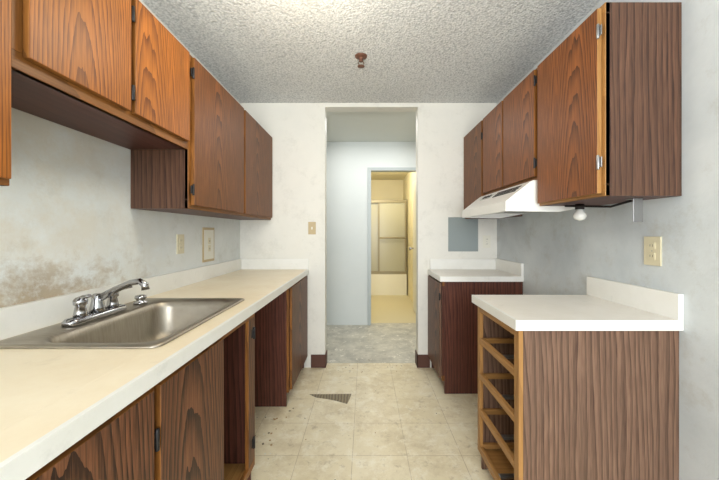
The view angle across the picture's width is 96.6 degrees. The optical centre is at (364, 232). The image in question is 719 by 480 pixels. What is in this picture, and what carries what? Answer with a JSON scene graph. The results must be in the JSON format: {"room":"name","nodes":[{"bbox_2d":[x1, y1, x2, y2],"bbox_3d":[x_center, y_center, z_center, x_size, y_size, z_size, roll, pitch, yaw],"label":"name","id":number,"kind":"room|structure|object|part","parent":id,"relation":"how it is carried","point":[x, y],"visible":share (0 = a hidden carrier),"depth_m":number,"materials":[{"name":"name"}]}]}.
{"room":"kitchen","nodes":[
{"label":"kitchen","id":0,"kind":"room"},
{"bbox_2d":[0,0,239,307],"bbox_3d":[-1.207,0.021,0.132,0.100,2.449,5.663,0,0,0],"label":"wall","id":1,"kind":"structure","parent":0,"point":[68,222],"depth_m":1.29,"materials":[{"name":"paint"}]},
{"bbox_2d":[0,0,10,185],"bbox_3d":[-1.004,-0.502,0.518,0.304,0.775,0.534,0,0,0],"label":"upper cabinet","id":2,"kind":"object","parent":1,"relation":"attached to","point":[5,5],"visible":1,"depth_m":0.76,"materials":[{"name":"brown wood"}]},
{"bbox_2d":[11,0,189,149],"bbox_3d":[-1.001,-0.650,1.181,0.309,0.480,0.788,0,0,0],"label":"upper cabinet","id":3,"kind":"object","parent":1,"relation":"attached to","point":[110,71],"visible":0.98,"depth_m":1.08,"materials":[{"name":"brown wood"}]},
{"bbox_2d":[176,234,183,253],"bbox_3d":[-1.152,0.069,2.000,0.009,0.120,0.075,0,0,0],"label":"electrical outlet","id":4,"kind":"object","parent":1,"relation":"attached to","point":[179,237],"visible":1,"depth_m":1.99,"materials":[{"name":"beige plastic"}]},
{"bbox_2d":[131,55,271,219],"bbox_3d":[-1.001,-0.505,2.268,0.309,0.770,1.387,0,0,0],"label":"upper cabinet","id":5,"kind":"object","parent":1,"relation":"attached to","point":[225,170],"visible":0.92,"depth_m":1.79,"materials":[{"name":"brown wood"}]},
{"bbox_2d":[202,227,213,262],"bbox_3d":[-1.151,0.084,2.338,0.011,0.248,0.164,0,0,0],"label":"electrical outlet","id":6,"kind":"object","parent":1,"relation":"attached to","point":[207,233],"visible":1,"depth_m":2.33,"materials":[{"name":"beige plastic"}]},
{"bbox_2d":[240,103,496,366],"bbox_3d":[0.033,0.021,3.023,2.579,2.449,0.120,0,0,0],"label":"wall","id":7,"kind":"structure","parent":0,"point":[298,131],"depth_m":2.96,"materials":[{"name":"paint"}]},
{"bbox_2d":[308,222,315,233],"bbox_3d":[-0.490,-0.045,2.954,0.070,0.115,0.018,0,0,0],"label":"light switch","id":8,"kind":"object","parent":7,"relation":"attached to","point":[311,225],"visible":1,"depth_m":2.96,"materials":[{"name":"beige plastic"}]},
{"bbox_2d":[311,350,429,367],"bbox_3d":[0.050,1.185,3.019,1.100,0.120,0.128,0,0,0],"label":"baseboard","id":9,"kind":"structure","parent":7,"relation":"attached to","point":[317,361],"depth_m":2.96,"materials":[{"name":"brown plastic"}]},
{"bbox_2d":[448,217,477,250],"bbox_3d":[0.907,0.013,2.957,0.275,0.315,0.010,0,0,0],"label":"panel","id":10,"kind":"object","parent":7,"relation":"attached to","point":[462,232],"visible":0.88,"depth_m":2.96,"materials":[{"name":"grey metal"}]},
{"bbox_2d":[483,235,490,247],"bbox_3d":[1.125,0.080,2.958,0.070,0.115,0.009,0,0,0],"label":"electrical outlet","id":11,"kind":"object","parent":7,"relation":"attached to","point":[486,238],"visible":1,"depth_m":2.96,"materials":[{"name":"beige plastic"}]},
{"bbox_2d":[142,0,600,102],"bbox_3d":[0.033,-1.244,0.192,2.579,0.080,5.783,0,0,0],"label":"ceiling","id":12,"kind":"structure","parent":0,"point":[260,51],"depth_m":2.04,"materials":[{"name":"white paint"}]},
{"bbox_2d":[355,53,366,67],"bbox_3d":[-0.027,-1.167,2.177,0.084,0.074,0.084,0,0,0],"label":"sprinkler","id":13,"kind":"object","parent":12,"relation":"attached to","point":[360,56],"visible":1,"depth_m":2.17,"materials":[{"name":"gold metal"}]},
{"bbox_2d":[327,142,415,324],"bbox_3d":[0.000,0.005,4.380,4.800,2.480,0.100,0,0,0],"label":"wall","id":14,"kind":"structure","parent":0,"point":[348,163],"depth_m":4.33,"materials":[{"name":"paint"}]},
{"bbox_2d":[368,167,415,324],"bbox_3d":[0.440,0.180,4.379,0.810,2.130,0.122,0,0,0],"label":"doorframe","id":15,"kind":"object","parent":14,"relation":"attached to","point":[370,169],"visible":0.42,"depth_m":4.32,"materials":[{"name":"grey paint"}]},
{"bbox_2d":[409,179,415,312],"bbox_3d":[0.757,0.205,4.820,0.109,2.060,0.740,0,0,0],"label":"door","id":16,"kind":"structure","parent":15,"relation":"attached to","point":[414,181],"depth_m":5.01,"materials":[{"name":"beige wood"}]},
{"bbox_2d":[327,112,415,141],"bbox_3d":[0.000,-1.275,3.756,4.800,0.080,1.347,0,0,0],"label":"ceiling","id":17,"kind":"structure","parent":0,"point":[341,126],"depth_m":3.73,"materials":[{"name":"white paint"}]},
{"bbox_2d":[251,295,493,479],"bbox_3d":[0.000,1.275,2.300,4.800,0.060,10.000,0,0,0],"label":"floor","id":18,"kind":"structure","parent":0,"point":[421,443],"depth_m":2.14,"materials":[{"name":"tile"}]},
{"bbox_2d":[25,313,254,479],"bbox_3d":[-0.839,0.809,0.618,0.634,0.869,1.933,0,0,0],"label":"base cabinet","id":19,"kind":"object","parent":18,"relation":"on","point":[198,422],"visible":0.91,"depth_m":0.95,"materials":[{"name":"brown wood"}]},
{"bbox_2d":[0,259,308,479],"bbox_3d":[-0.838,0.307,1.301,0.637,0.140,3.322,0,0,0],"label":"countertop","id":20,"kind":"structure","parent":19,"relation":"on","point":[51,399],"depth_m":0.83,"materials":[{"name":"beige laminate"}]},
{"bbox_2d":[61,278,149,326],"bbox_3d":[-0.958,0.252,1.250,0.230,0.150,0.270,0,0,0],"label":"kitchen faucet","id":21,"kind":"object","parent":20,"relation":"on","point":[97,309],"visible":1,"depth_m":1.24,"materials":[{"name":"silver metal"}]},
{"bbox_2d":[0,298,244,347],"bbox_3d":[-0.857,0.420,1.270,0.518,0.187,0.691,0,0,0],"label":"sink","id":22,"kind":"object","parent":20,"relation":"in","point":[155,323],"visible":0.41,"depth_m":1.33,"materials":[{"name":"silver metal"}]},
{"bbox_2d":[133,294,147,303],"bbox_3d":[-1.045,0.306,1.490,0.056,0.040,0.056,0,0,0],"label":"sprayer","id":23,"kind":"object","parent":22,"relation":"on","point":[140,299],"visible":1,"depth_m":1.48,"materials":[{"name":"silver metal"}]},
{"bbox_2d":[255,276,307,406],"bbox_3d":[-0.841,0.809,2.626,0.630,0.869,0.670,0,0,0],"label":"base cabinet","id":24,"kind":"object","parent":18,"relation":"on","point":[281,326],"visible":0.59,"depth_m":2.29,"materials":[{"name":"brown wood"}]},
{"bbox_2d":[310,394,350,403],"bbox_3d":[-0.268,1.244,2.402,0.325,0.001,0.145,0,0,0],"label":"tile","id":25,"kind":"structure","parent":18,"relation":"on","point":[344,398],"depth_m":2.43,"materials":[{"name":"beige tile"}]},
{"bbox_2d":[255,363,436,479],"bbox_3d":[-0.199,1.243,2.185,1.506,0.003,1.734,0,0,0],"label":"debris","id":26,"kind":"object","parent":18,"relation":"on","point":[364,363],"visible":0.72,"depth_m":2.13,"materials":[{"name":"brown paint"}]},
{"bbox_2d":[371,200,406,294],"bbox_3d":[0.130,0.292,6.764,1.410,1.905,0.822,0,0,0],"label":"shower","id":27,"kind":"object","parent":18,"relation":"on","point":[388,217],"visible":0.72,"depth_m":6.42,"materials":[{"name":"beige glass"}]},
{"bbox_2d":[428,275,522,393],"bbox_3d":[0.897,0.809,2.716,0.647,0.869,0.491,0,0,0],"label":"base cabinet","id":28,"kind":"object","parent":18,"relation":"on","point":[452,314],"visible":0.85,"depth_m":2.48,"materials":[{"name":"brown wood"}]},
{"bbox_2d":[427,258,523,281],"bbox_3d":[0.899,0.305,2.711,0.643,0.140,0.503,0,0,0],"label":"countertop","id":29,"kind":"structure","parent":28,"relation":"on","point":[443,270],"depth_m":2.71,"materials":[{"name":"white laminate"}]},
{"bbox_2d":[478,307,678,479],"bbox_3d":[0.909,0.809,1.470,0.624,0.869,0.455,0,0,0],"label":"base cabinet","id":30,"kind":"object","parent":18,"relation":"on","point":[553,405],"visible":0.9,"depth_m":1.24,"materials":[{"name":"brown wood"}]},
{"bbox_2d":[472,276,683,330],"bbox_3d":[0.899,0.305,1.480,0.643,0.140,0.509,0,0,0],"label":"countertop","id":31,"kind":"structure","parent":30,"relation":"on","point":[608,305],"depth_m":1.35,"materials":[{"name":"white laminate"}]},
{"bbox_2d":[371,180,402,199],"bbox_3d":[0.130,0.025,7.250,1.460,2.440,0.100,0,0,0],"label":"wall","id":32,"kind":"structure","parent":0,"point":[380,189],"depth_m":7.20,"materials":[{"name":"paint"}]},
{"bbox_2d":[371,172,408,179],"bbox_3d":[0.130,-1.225,5.865,1.660,0.060,2.870,0,0,0],"label":"ceiling","id":33,"kind":"structure","parent":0,"point":[374,175],"depth_m":6.65,"materials":[{"name":"yellow paint"}]},
{"bbox_2d":[403,172,415,301],"bbox_3d":[0.910,0.025,5.865,0.100,2.440,2.870,0,0,0],"label":"wall","id":34,"kind":"structure","parent":0,"point":[410,177],"depth_m":6.18,"materials":[{"name":"paint"}]},
{"bbox_2d":[497,0,718,479],"bbox_3d":[1.272,0.021,0.132,0.100,2.449,5.663,0,0,0],"label":"wall","id":35,"kind":"structure","parent":0,"point":[557,251],"depth_m":1.23,"materials":[{"name":"paint"}]},
{"bbox_2d":[464,120,521,218],"bbox_3d":[1.061,-0.510,2.717,0.319,0.760,0.487,0,0,0],"label":"upper cabinet","id":36,"kind":"object","parent":35,"relation":"attached to","point":[473,141],"visible":0.37,"depth_m":2.67,"materials":[{"name":"brown wood"}]},
{"bbox_2d":[483,68,536,194],"bbox_3d":[1.061,-0.588,2.087,0.319,0.605,0.783,0,0,0],"label":"upper cabinet","id":37,"kind":"object","parent":35,"relation":"attached to","point":[510,129],"visible":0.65,"depth_m":1.98,"materials":[{"name":"brown wood"}]},
{"bbox_2d":[462,180,574,217],"bbox_3d":[0.986,-0.198,2.093,0.468,0.170,0.762,0,0,0],"label":"range hood","id":38,"kind":"object","parent":37,"relation":"attached to","point":[519,199],"visible":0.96,"depth_m":1.77,"materials":[{"name":"white metal"}]},
{"bbox_2d":[537,2,681,221],"bbox_3d":[1.061,-0.468,1.464,0.319,0.845,0.469,0,0,0],"label":"upper cabinet","id":39,"kind":"object","parent":35,"relation":"attached to","point":[609,96],"depth_m":1.23,"materials":[{"name":"brown wood"}]},
{"bbox_2d":[573,204,586,220],"bbox_3d":[1.060,-0.101,1.580,0.058,0.082,0.058,0,0,0],"label":"light bulb","id":40,"kind":"object","parent":39,"relation":"attached to","point":[579,215],"visible":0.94,"depth_m":1.56,"materials":[{"name":"white glass"}]},
{"bbox_3d":[1.068,-0.093,1.452,0.050,0.097,0.326,0,0,-18],"label":"metal bracket","id":41,"kind":"part","parent":39,"relation":"part of","materials":[{"name":"white metal"}]},
{"bbox_2d":[644,236,661,265],"bbox_3d":[1.217,0.076,1.356,0.009,0.122,0.078,0,0,0],"label":"electrical outlet","id":42,"kind":"object","parent":35,"relation":"attached to","point":[652,245],"visible":1,"depth_m":1.35,"materials":[{"name":"beige plastic"}]}
]}

